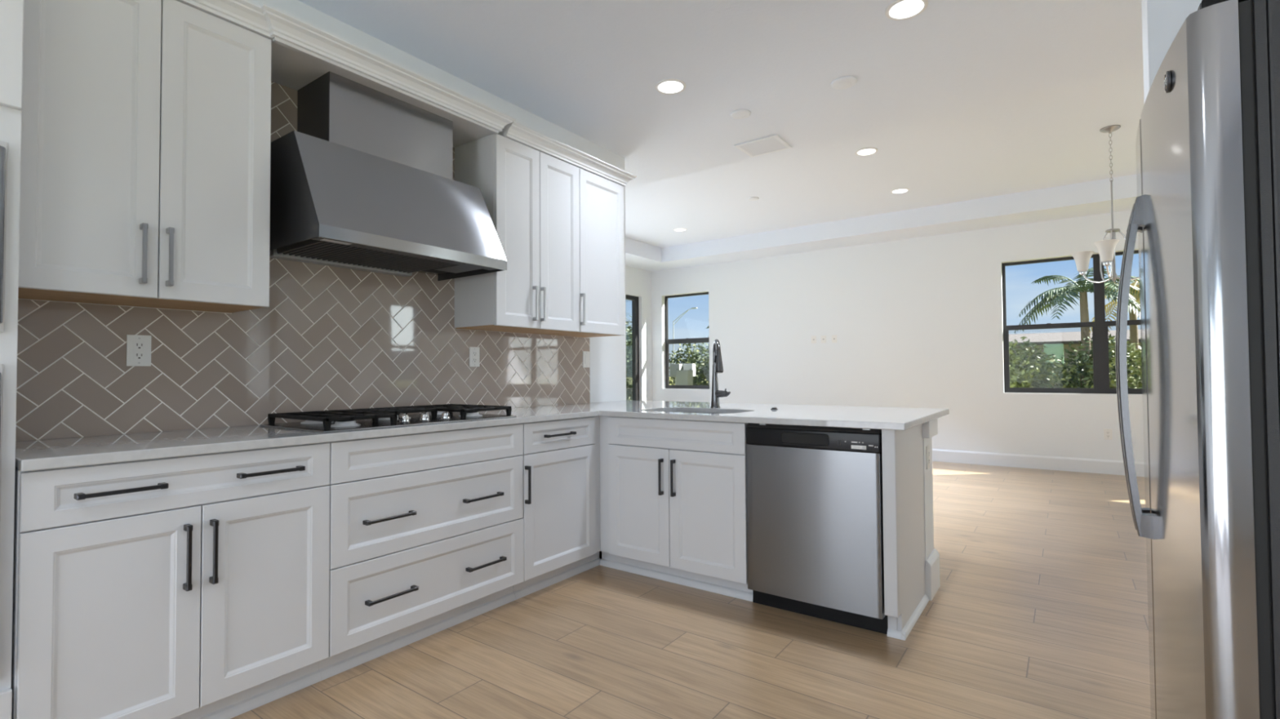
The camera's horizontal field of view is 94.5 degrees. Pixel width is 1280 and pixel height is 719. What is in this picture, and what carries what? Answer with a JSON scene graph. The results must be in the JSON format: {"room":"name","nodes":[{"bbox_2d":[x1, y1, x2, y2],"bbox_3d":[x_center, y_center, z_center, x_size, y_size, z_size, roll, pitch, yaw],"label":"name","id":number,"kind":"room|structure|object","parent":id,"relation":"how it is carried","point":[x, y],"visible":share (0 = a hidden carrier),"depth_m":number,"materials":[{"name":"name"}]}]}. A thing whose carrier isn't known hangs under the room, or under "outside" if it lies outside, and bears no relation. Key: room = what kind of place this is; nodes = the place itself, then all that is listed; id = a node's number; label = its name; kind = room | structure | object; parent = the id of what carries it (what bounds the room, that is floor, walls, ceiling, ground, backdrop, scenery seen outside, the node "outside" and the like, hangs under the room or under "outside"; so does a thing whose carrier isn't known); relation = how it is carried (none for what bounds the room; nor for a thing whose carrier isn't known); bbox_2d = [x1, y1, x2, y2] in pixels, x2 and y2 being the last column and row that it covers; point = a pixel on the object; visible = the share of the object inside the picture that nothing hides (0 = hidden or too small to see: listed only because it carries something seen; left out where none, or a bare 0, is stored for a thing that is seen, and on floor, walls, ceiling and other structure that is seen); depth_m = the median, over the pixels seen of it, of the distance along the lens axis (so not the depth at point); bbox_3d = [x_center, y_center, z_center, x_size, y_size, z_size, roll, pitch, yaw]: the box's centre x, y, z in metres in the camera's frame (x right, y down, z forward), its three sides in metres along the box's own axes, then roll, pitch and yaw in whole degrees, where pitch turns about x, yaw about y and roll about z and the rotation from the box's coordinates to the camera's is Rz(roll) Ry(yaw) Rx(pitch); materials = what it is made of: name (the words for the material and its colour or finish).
{"room":"kitchen","nodes":[
{"label":"kitchen","id":0,"kind":"room"},
{"bbox_2d":[21,0,626,441],"bbox_3d":[-2.139,-0.235,1.993,0.150,2.842,6.720,-1,-2,36],"label":"wall","id":1,"kind":"structure","parent":0,"point":[607,361],"depth_m":3.83,"materials":[{"name":"white paint"}]},
{"bbox_2d":[17,0,273,313],"bbox_3d":[-1.739,-0.755,2.071,0.428,1.107,0.694,-1,-2,36],"label":"upper cabinet","id":2,"kind":"object","parent":1,"relation":"attached to","point":[145,155],"visible":0.98,"depth_m":1.96,"materials":[{"name":"white paint"}]},
{"bbox_2d":[15,81,590,441],"bbox_3d":[-1.240,-0.461,3.109,0.010,1.506,2.970,-1,-2,36],"label":"tile backsplash","id":3,"kind":"structure","parent":1,"relation":"attached to","point":[328,338],"depth_m":2.62,"materials":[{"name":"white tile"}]},
{"bbox_2d":[126,334,151,366],"bbox_3d":[-1.870,-0.033,2.207,0.008,0.116,0.072,-1,-2,36],"label":"wall outlet","id":4,"kind":"object","parent":3,"relation":"attached to","point":[138,347],"visible":1,"depth_m":2.20,"materials":[{"name":"white plastic"}]},
{"bbox_2d":[133,341,145,359],"bbox_3d":[-1.868,-0.033,2.206,0.001,0.068,0.035,-1,-2,36],"label":"receptacle","id":5,"kind":"object","parent":4,"relation":"attached to","point":[139,347],"depth_m":2.20,"materials":[{"name":"grey plastic"}]},
{"bbox_2d":[469,346,479,366],"bbox_3d":[-0.968,-0.016,3.457,0.008,0.116,0.072,-1,-2,36],"label":"wall outlet","id":6,"kind":"object","parent":3,"relation":"attached to","point":[474,352],"visible":1,"depth_m":3.46,"materials":[{"name":"white plastic"}]},
{"bbox_2d":[472,351,477,362],"bbox_3d":[-0.966,-0.016,3.456,0.001,0.068,0.035,-1,-2,36],"label":"receptacle","id":7,"kind":"object","parent":6,"relation":"attached to","point":[474,353],"depth_m":3.46,"materials":[{"name":"grey plastic"}]},
{"bbox_2d":[582,351,589,367],"bbox_3d":[-0.387,-0.001,4.261,0.008,0.116,0.072,-1,-2,36],"label":"light switch","id":8,"kind":"object","parent":3,"relation":"attached to","point":[585,354],"visible":1,"depth_m":4.25,"materials":[{"name":"white plastic"}]},
{"bbox_2d":[269,71,506,280],"bbox_3d":[-1.159,-0.834,2.745,0.562,0.781,0.912,-1,-2,36],"label":"range hood","id":9,"kind":"object","parent":1,"relation":"attached to","point":[364,181],"visible":0.98,"depth_m":2.59,"materials":[{"name":"silver metal"}]},
{"bbox_2d":[260,3,516,147],"bbox_3d":[-1.206,-1.256,2.804,0.454,0.084,1.232,-1,-2,36],"label":"crown molding","id":10,"kind":"structure","parent":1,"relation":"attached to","point":[302,52],"depth_m":2.57,"materials":[{"name":"white paint"}]},
{"bbox_2d":[454,133,579,334],"bbox_3d":[-0.706,-0.691,3.524,0.400,1.034,0.668,-1,-2,36],"label":"upper cabinet","id":11,"kind":"object","parent":1,"relation":"attached to","point":[531,196],"visible":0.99,"depth_m":3.34,"materials":[{"name":"white paint"}]},
{"bbox_2d":[497,120,636,186],"bbox_3d":[-0.525,-1.241,3.769,0.428,0.072,1.125,-1,-2,36],"label":"crown molding","id":12,"kind":"structure","parent":11,"relation":"on","point":[516,131],"depth_m":3.55,"materials":[{"name":"white paint"}]},
{"bbox_2d":[540,168,624,337],"bbox_3d":[-0.376,-0.683,3.981,0.400,1.034,0.459,-1,-2,36],"label":"upper cabinet","id":13,"kind":"object","parent":1,"relation":"attached to","point":[602,259],"visible":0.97,"depth_m":3.88,"materials":[{"name":"white paint"}]},
{"bbox_2d":[259,415,516,433],"bbox_3d":[-1.101,0.278,2.696,0.543,0.007,0.934,-1,-2,36],"label":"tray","id":14,"kind":"object","parent":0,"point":[380,423],"depth_m":2.48,"materials":[{"name":"silver metal"}]},
{"bbox_2d":[625,265,652,400],"bbox_3d":[-1.212,-0.098,8.133,0.150,2.842,4.624,-1,-2,36],"label":"wall","id":15,"kind":"structure","parent":0,"point":[637,282],"depth_m":9.79,"materials":[{"name":"white paint"}]},
{"bbox_2d":[625,294,639,400],"bbox_3d":[-1.093,0.132,8.312,0.065,2.390,3.600,-1,-2,36],"label":"door","id":16,"kind":"structure","parent":15,"relation":"in","point":[635,304],"depth_m":9.70,"materials":[{"name":"brown metal"}]},
{"bbox_2d":[231,461,1151,718],"bbox_3d":[0.925,1.239,2.512,10.143,0.120,11.494,-1,-2,36],"label":"floor","id":17,"kind":"structure","parent":0,"point":[1038,610],"depth_m":2.41,"materials":[{"name":"brown wood"}]},
{"bbox_2d":[0,0,24,718],"bbox_3d":[-2.070,-0.039,1.401,0.623,2.420,0.747,-1,-2,36],"label":"tall cabinet","id":18,"kind":"object","parent":17,"relation":"on","point":[11,11],"visible":1,"depth_m":1.52,"materials":[{"name":"white paint"}]},
{"bbox_2d":[0,364,3,533],"bbox_3d":[-1.792,0.405,1.202,0.084,0.800,0.682,-1,-2,36],"label":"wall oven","id":19,"kind":"object","parent":18,"relation":"in","point":[1,365],"visible":1,"depth_m":1.50,"materials":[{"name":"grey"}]},
{"bbox_2d":[0,140,7,332],"bbox_3d":[-1.797,-0.320,1.219,0.084,0.490,0.682,-1,-2,36],"label":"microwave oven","id":20,"kind":"object","parent":18,"relation":"attached to","point":[3,145],"visible":1,"depth_m":1.49,"materials":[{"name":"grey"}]},
{"bbox_2d":[11,442,329,718],"bbox_3d":[-1.599,0.741,2.003,0.654,0.883,0.793,-1,-2,36],"label":"base cabinet","id":21,"kind":"object","parent":17,"relation":"on","point":[196,586],"visible":0.99,"depth_m":1.77,"materials":[{"name":"white paint"}]},
{"bbox_2d":[14,400,949,471],"bbox_3d":[-0.180,0.289,2.616,2.278,0.030,3.434,-1,-2,36],"label":"countertop","id":22,"kind":"structure","parent":21,"relation":"on","point":[48,454],"depth_m":2.44,"materials":[{"name":"white stone"}]},
{"bbox_2d":[259,404,516,433],"bbox_3d":[-1.101,0.255,2.696,0.543,0.052,0.934,-1,-2,36],"label":"gas cooktop","id":23,"kind":"object","parent":22,"relation":"in","point":[352,420],"visible":1,"depth_m":2.53,"materials":[{"name":"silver metal"}]},
{"bbox_2d":[710,339,730,408],"bbox_3d":[0.482,0.085,3.504,0.109,0.411,0.205,0,-1,-3],"label":"kitchen faucet","id":24,"kind":"object","parent":22,"relation":"on","point":[717,366],"visible":1,"depth_m":3.54,"materials":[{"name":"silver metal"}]},
{"bbox_2d":[318,423,524,680],"bbox_3d":[-1.089,0.754,2.709,0.654,0.883,0.948,-1,-2,36],"label":"base cabinet","id":25,"kind":"object","parent":17,"relation":"on","point":[427,529],"visible":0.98,"depth_m":2.46,"materials":[{"name":"white paint"}]},
{"bbox_2d":[513,416,600,599],"bbox_3d":[-0.614,0.767,3.367,0.654,0.883,0.672,-1,-2,36],"label":"base cabinet","id":26,"kind":"object","parent":17,"relation":"on","point":[562,457],"visible":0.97,"depth_m":3.15,"materials":[{"name":"white paint"}]},
{"bbox_2d":[599,416,752,601],"bbox_3d":[0.277,0.761,3.368,0.976,0.883,0.612,-1,-2,36],"label":"base cabinet","id":27,"kind":"object","parent":17,"relation":"on","point":[673,492],"visible":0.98,"depth_m":3.10,"materials":[{"name":"white paint"}]},
{"bbox_2d":[746,422,888,634],"bbox_3d":[0.934,0.746,2.904,0.625,0.884,0.576,-1,-2,36],"label":"dishwasher","id":28,"kind":"object","parent":17,"relation":"on","point":[815,513],"visible":0.92,"depth_m":2.65,"materials":[{"name":"silver metal"}]},
{"bbox_2d":[881,423,928,640],"bbox_3d":[1.226,0.739,2.710,0.072,0.884,0.582,-1,-2,36],"label":"end panel","id":29,"kind":"object","parent":17,"relation":"on","point":[905,599],"visible":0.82,"depth_m":2.56,"materials":[{"name":"white paint"}]},
{"bbox_2d":[1115,0,1279,718],"bbox_3d":[1.573,0.245,1.203,0.924,1.797,0.920,-1,-2,36],"label":"refrigerator","id":30,"kind":"object","parent":17,"relation":"on","point":[1205,215],"visible":1,"depth_m":1.05,"materials":[{"name":"silver metal"}]},
{"bbox_2d":[297,0,1144,271],"bbox_3d":[0.906,-1.830,2.584,10.143,0.366,11.494,-1,-2,36],"label":"ceiling","id":31,"kind":"structure","parent":0,"point":[991,113],"depth_m":3.82,"materials":[{"name":"white paint"}]},
{"bbox_2d":[654,78,685,94],"bbox_3d":[0.183,-1.631,3.539,0.186,0.008,0.186,-1,-2,36],"label":"recessed light","id":32,"kind":"object","parent":31,"relation":"in","point":[677,86],"visible":1,"depth_m":3.53,"materials":[{"name":"white plastic"}]},
{"bbox_2d":[657,80,683,93],"bbox_3d":[0.183,-1.632,3.539,0.149,0.001,0.149,-1,-2,36],"label":"diffuser","id":33,"kind":"object","parent":32,"relation":"attached to","point":[664,86],"depth_m":3.54,"materials":[{"name":"white plastic"}]},
{"bbox_2d":[673,227,686,231],"bbox_3d":[0.540,-1.752,7.984,0.186,0.008,0.186,-1,-2,36],"label":"recessed light","id":34,"kind":"object","parent":31,"relation":"in","point":[677,229],"visible":1,"depth_m":7.98,"materials":[{"name":"white plastic"}]},
{"bbox_2d":[674,228,685,231],"bbox_3d":[0.540,-1.753,7.984,0.149,0.001,0.149,-1,-2,36],"label":"diffuser","id":35,"kind":"object","parent":34,"relation":"attached to","point":[675,229],"depth_m":7.98,"materials":[{"name":"white"}]},
{"bbox_2d":[747,196,759,200],"bbox_3d":[1.264,-1.785,6.576,0.120,0.016,0.120,-1,-2,36],"label":"smoke detector","id":36,"kind":"object","parent":31,"relation":"attached to","point":[752,198],"visible":1,"depth_m":6.55,"materials":[{"name":"white plastic"}]},
{"bbox_2d":[733,134,792,157],"bbox_3d":[0.934,-1.613,4.476,0.340,0.010,0.300,-1,-2,36],"label":"ceiling vent","id":37,"kind":"object","parent":31,"relation":"in","point":[771,144],"visible":1,"depth_m":4.46,"materials":[{"name":"white plastic"}]},
{"bbox_2d":[855,147,877,155],"bbox_3d":[1.992,-1.826,5.201,0.186,0.008,0.186,-1,-2,36],"label":"recessed light","id":38,"kind":"object","parent":31,"relation":"in","point":[866,151],"visible":1,"depth_m":5.19,"materials":[{"name":"white plastic"}]},
{"bbox_2d":[857,149,875,155],"bbox_3d":[1.992,-1.827,5.201,0.149,0.001,0.149,-1,-2,36],"label":"diffuser","id":39,"kind":"object","parent":38,"relation":"attached to","point":[860,152],"depth_m":5.21,"materials":[{"name":"white plastic"}]},
{"bbox_2d":[890,187,909,193],"bbox_3d":[2.786,-1.804,6.334,0.186,0.008,0.186,-1,-2,36],"label":"recessed light","id":40,"kind":"object","parent":31,"relation":"in","point":[902,190],"visible":1,"depth_m":6.32,"materials":[{"name":"white plastic"}]},
{"bbox_2d":[892,189,907,193],"bbox_3d":[2.786,-1.806,6.334,0.149,0.001,0.149,-1,-2,36],"label":"diffuser","id":41,"kind":"object","parent":40,"relation":"attached to","point":[895,191],"depth_m":6.34,"materials":[{"name":"white"}]},
{"bbox_2d":[884,0,928,20],"bbox_3d":[1.257,-1.656,2.791,0.186,0.008,0.186,-1,-2,36],"label":"recessed light","id":42,"kind":"object","parent":31,"relation":"in","point":[899,10],"visible":1,"depth_m":2.80,"materials":[{"name":"white plastic"}]},
{"bbox_2d":[1070,124,1139,283],"bbox_3d":[3.766,-1.234,4.669,0.601,1.239,0.588,-1,-2,36],"label":"chandelier","id":43,"kind":"object","parent":31,"relation":"hanging from","point":[1106,248],"visible":0.83,"depth_m":4.70,"materials":[{"name":"silver metal"}]},
{"bbox_2d":[651,209,1143,462],"bbox_3d":[4.236,-0.155,7.145,10.143,2.842,0.150,-1,-2,36],"label":"wall","id":44,"kind":"structure","parent":0,"point":[917,322],"depth_m":7.65,"materials":[{"name":"white paint"}]},
{"bbox_2d":[665,292,709,389],"bbox_3d":[0.792,-0.297,9.672,0.890,1.552,0.069,-1,-2,36],"label":"window","id":45,"kind":"structure","parent":44,"relation":"in","point":[687,340],"depth_m":9.81,"materials":[{"name":"brown metal"}]},
{"bbox_2d":[811,335,816,343],"bbox_3d":[2.450,-0.280,8.337,0.070,0.105,0.012,-1,-2,36],"label":"plate","id":46,"kind":"object","parent":44,"relation":"attached to","point":[813,338],"visible":1,"depth_m":8.33,"materials":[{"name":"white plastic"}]},
{"bbox_2d":[821,335,826,342],"bbox_3d":[2.563,-0.283,8.255,0.070,0.105,0.012,-1,-2,36],"label":"plate","id":47,"kind":"object","parent":44,"relation":"attached to","point":[823,337],"visible":1,"depth_m":8.25,"materials":[{"name":"white plastic"}]},
{"bbox_2d":[831,334,836,342],"bbox_3d":[2.685,-0.286,8.167,0.070,0.105,0.012,-1,-2,36],"label":"plate","id":48,"kind":"object","parent":44,"relation":"attached to","point":[833,337],"visible":1,"depth_m":8.16,"materials":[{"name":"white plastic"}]},
{"bbox_2d":[932,448,1144,476],"bbox_3d":[4.196,1.188,7.046,9.843,0.152,0.016,-1,-2,36],"label":"baseboard","id":49,"kind":"structure","parent":44,"relation":"attached to","point":[1026,461],"depth_m":6.78,"materials":[{"name":"white paint"}]},
{"bbox_2d":[1001,249,1142,394],"bbox_3d":[5.098,-0.398,6.565,1.818,1.552,0.069,-1,-2,36],"label":"window","id":50,"kind":"structure","parent":44,"relation":"in","point":[1100,326],"depth_m":6.57,"materials":[{"name":"brown metal"}]},
{"bbox_2d":[1103,428,1112,439],"bbox_3d":[5.082,0.812,6.418,0.072,0.116,0.008,-1,-2,36],"label":"wall outlet","id":51,"kind":"object","parent":44,"relation":"attached to","point":[1108,434],"visible":1,"depth_m":6.42,"materials":[{"name":"white plastic"}]},
{"bbox_2d":[1106,431,1110,437],"bbox_3d":[5.080,0.812,6.416,0.035,0.068,0.001,-1,-2,36],"label":"receptacle","id":52,"kind":"object","parent":51,"relation":"attached to","point":[1108,433],"depth_m":6.41,"materials":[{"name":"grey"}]},
{"bbox_2d":[922,437,933,565],"bbox_3d":[0.570,0.766,3.674,2.238,0.884,0.213,-1,-2,36],"label":"wall","id":53,"kind":"structure","parent":0,"point":[927,473],"depth_m":3.00,"materials":[{"name":"white paint"}]},
{"bbox_2d":[925,444,929,469],"bbox_3d":[1.465,0.496,3.004,0.008,0.116,0.072,-1,-2,36],"label":"wall outlet","id":54,"kind":"object","parent":53,"relation":"attached to","point":[927,447],"visible":1,"depth_m":2.99,"materials":[{"name":"white plastic"}]},
{"bbox_2d":[928,450,929,464],"bbox_3d":[1.467,0.496,3.002,0.001,0.068,0.035,-1,-2,36],"label":"receptacle","id":55,"kind":"object","parent":54,"relation":"attached to","point":[928,451],"depth_m":3.00,"materials":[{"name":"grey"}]},
{"bbox_2d":[922,417,937,438],"bbox_3d":[1.480,0.347,3.022,0.038,0.089,0.237,-1,-2,36],"label":"trim","id":56,"kind":"structure","parent":53,"relation":"attached to","point":[930,428],"depth_m":2.94,"materials":[{"name":"white paint"}]},
{"bbox_2d":[924,548,940,600],"bbox_3d":[1.480,1.091,3.014,0.050,0.192,0.241,-1,-2,36],"label":"baseboard","id":57,"kind":"structure","parent":53,"relation":"attached to","point":[932,583],"depth_m":2.95,"materials":[{"name":"white paint"}]},
{"bbox_2d":[1141,0,1201,102],"bbox_3d":[3.263,-0.299,0.764,3.950,2.842,0.150,-1,-2,36],"label":"wall","id":58,"kind":"structure","parent":0,"point":[1162,20],"depth_m":1.86,"materials":[{"name":"white paint"}]},
{"bbox_3d":[32.842,2.283,50.258,240.000,0.100,200.000,-1,-2,36],"label":"ground","id":59,"kind":"structure","parent":0,"visible":0},
{"bbox_2d":[626,315,631,396],"bbox_3d":[-0.465,-0.169,32.157,3.475,4.445,2.784,-1,-2,36],"label":"tree","id":60,"kind":"object","parent":59,"relation":"on","point":[627,322],"visible":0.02,"depth_m":31.80,"materials":[{"name":"green plant"}]},
{"bbox_2d":[626,343,632,399],"bbox_3d":[-0.175,0.560,23.750,1.809,2.578,1.910,0,-1,1],"label":"tree","id":61,"kind":"object","parent":59,"relation":"on","point":[628,350],"visible":0.22,"depth_m":23.33,"materials":[{"name":"green plant"}]},
{"bbox_2d":[626,328,632,397],"bbox_3d":[-0.490,0.227,27.454,2.262,3.424,2.294,-1,-2,36],"label":"tree","id":62,"kind":"object","parent":59,"relation":"on","point":[628,340],"visible":0.04,"depth_m":27.26,"materials":[{"name":"green plant"}]},
{"bbox_2d":[669,364,682,385],"bbox_3d":[1.154,0.920,18.868,0.360,1.560,0.250,-1,-2,36],"label":"cabinet","id":63,"kind":"object","parent":59,"relation":"on","point":[673,367],"visible":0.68,"depth_m":18.82,"materials":[{"name":"grey"}]},
{"bbox_2d":[675,369,693,385],"bbox_3d":[1.355,0.998,17.982,0.420,1.360,0.330,-1,-2,36],"label":"cabinet","id":64,"kind":"object","parent":59,"relation":"on","point":[684,377],"visible":0.42,"depth_m":17.87,"materials":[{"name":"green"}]},
{"bbox_2d":[672,307,697,381],"bbox_3d":[5.332,-1.606,70.195,3.390,8.960,0.240,-1,-2,36],"label":"street light","id":65,"kind":"object","parent":59,"relation":"on","point":[691,308],"visible":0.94,"depth_m":71.07,"materials":[{"name":"silver metal"}]},
{"bbox_2d":[669,342,707,385],"bbox_3d":[1.770,0.524,21.809,2.096,2.548,1.484,-1,-2,36],"label":"shrub","id":66,"kind":"object","parent":59,"relation":"on","point":[673,361],"visible":0.19,"depth_m":21.74,"materials":[{"name":"green plant"}]},
{"bbox_2d":[683,364,695,376],"bbox_3d":[1.571,0.916,18.814,0.340,1.560,0.230,-1,-2,36],"label":"cabinet","id":67,"kind":"object","parent":59,"relation":"on","point":[686,366],"visible":0.48,"depth_m":18.75,"materials":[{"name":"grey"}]},
{"bbox_2d":[687,342,709,385],"bbox_3d":[2.516,0.462,20.222,2.010,2.551,1.302,-1,-1,8],"label":"shrub","id":68,"kind":"object","parent":59,"relation":"on","point":[702,373],"visible":0.12,"depth_m":20.14,"materials":[{"name":"green plant"}]},
{"bbox_2d":[704,325,709,384],"bbox_3d":[2.634,-0.180,17.959,1.262,3.728,1.415,0,-1,-9],"label":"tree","id":69,"kind":"object","parent":59,"relation":"on","point":[705,359],"visible":0.02,"depth_m":18.13,"materials":[{"name":"green plant"}]},
{"bbox_2d":[1008,341,1035,387],"bbox_3d":[6.725,0.529,11.067,1.172,1.950,1.237,-1,-2,36],"label":"shrub","id":70,"kind":"object","parent":59,"relation":"on","point":[1013,379],"visible":0.16,"depth_m":10.73,"materials":[{"name":"green plant"}]},
{"bbox_2d":[1008,336,1081,388],"bbox_3d":[7.374,0.527,10.928,1.365,1.916,1.110,-1,-2,36],"label":"shrub","id":71,"kind":"object","parent":59,"relation":"on","point":[1041,371],"visible":0.34,"depth_m":10.78,"materials":[{"name":"green plant"}]},
{"bbox_2d":[1043,343,1063,387],"bbox_3d":[9.748,0.584,13.902,0.380,1.890,0.430,-1,-2,36],"label":"tall cabinet","id":72,"kind":"object","parent":59,"relation":"on","point":[1057,349],"visible":0.31,"depth_m":13.74,"materials":[{"name":"green paint"}]},
{"bbox_2d":[1043,357,1081,387],"bbox_3d":[8.557,0.716,11.766,0.753,1.565,1.035,0,-1,-23],"label":"shrub","id":73,"kind":"object","parent":59,"relation":"on","point":[1055,362],"visible":0.02,"depth_m":11.92,"materials":[{"name":"green plant"}]},
{"bbox_2d":[1008,329,1142,386],"bbox_3d":[26.191,0.141,30.429,16.700,3.340,9.200,-1,-2,36],"label":"house","id":74,"kind":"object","parent":59,"relation":"on","point":[1038,339],"visible":0.02,"depth_m":29.82,"materials":[{"name":"beige paint"}]},
{"bbox_2d":[1013,267,1140,384],"bbox_3d":[8.548,-0.122,11.319,2.352,3.205,2.204,-1,-2,36],"label":"palm tree","id":75,"kind":"object","parent":59,"relation":"on","point":[1083,286],"visible":0.67,"depth_m":11.31,"materials":[{"name":"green plant"}]},
{"bbox_2d":[1052,333,1133,388],"bbox_3d":[8.069,0.501,10.581,0.921,1.950,1.288,0,-1,-21],"label":"shrub","id":76,"kind":"object","parent":59,"relation":"on","point":[1083,366],"visible":0.24,"depth_m":10.58,"materials":[{"name":"green plant"}]},
{"bbox_2d":[1084,337,1142,388],"bbox_3d":[8.360,0.529,10.054,1.314,1.864,1.338,-1,-2,36],"label":"shrub","id":77,"kind":"object","parent":59,"relation":"on","point":[1134,371],"visible":0.2,"depth_m":9.91,"materials":[{"name":"green plant"}]},
{"bbox_2d":[1089,280,1139,387],"bbox_3d":[11.204,-0.194,13.355,1.935,3.410,1.982,-1,-2,36],"label":"palm tree","id":78,"kind":"object","parent":59,"relation":"on","point":[1133,329],"visible":0.18,"depth_m":13.35,"materials":[{"name":"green plant"}]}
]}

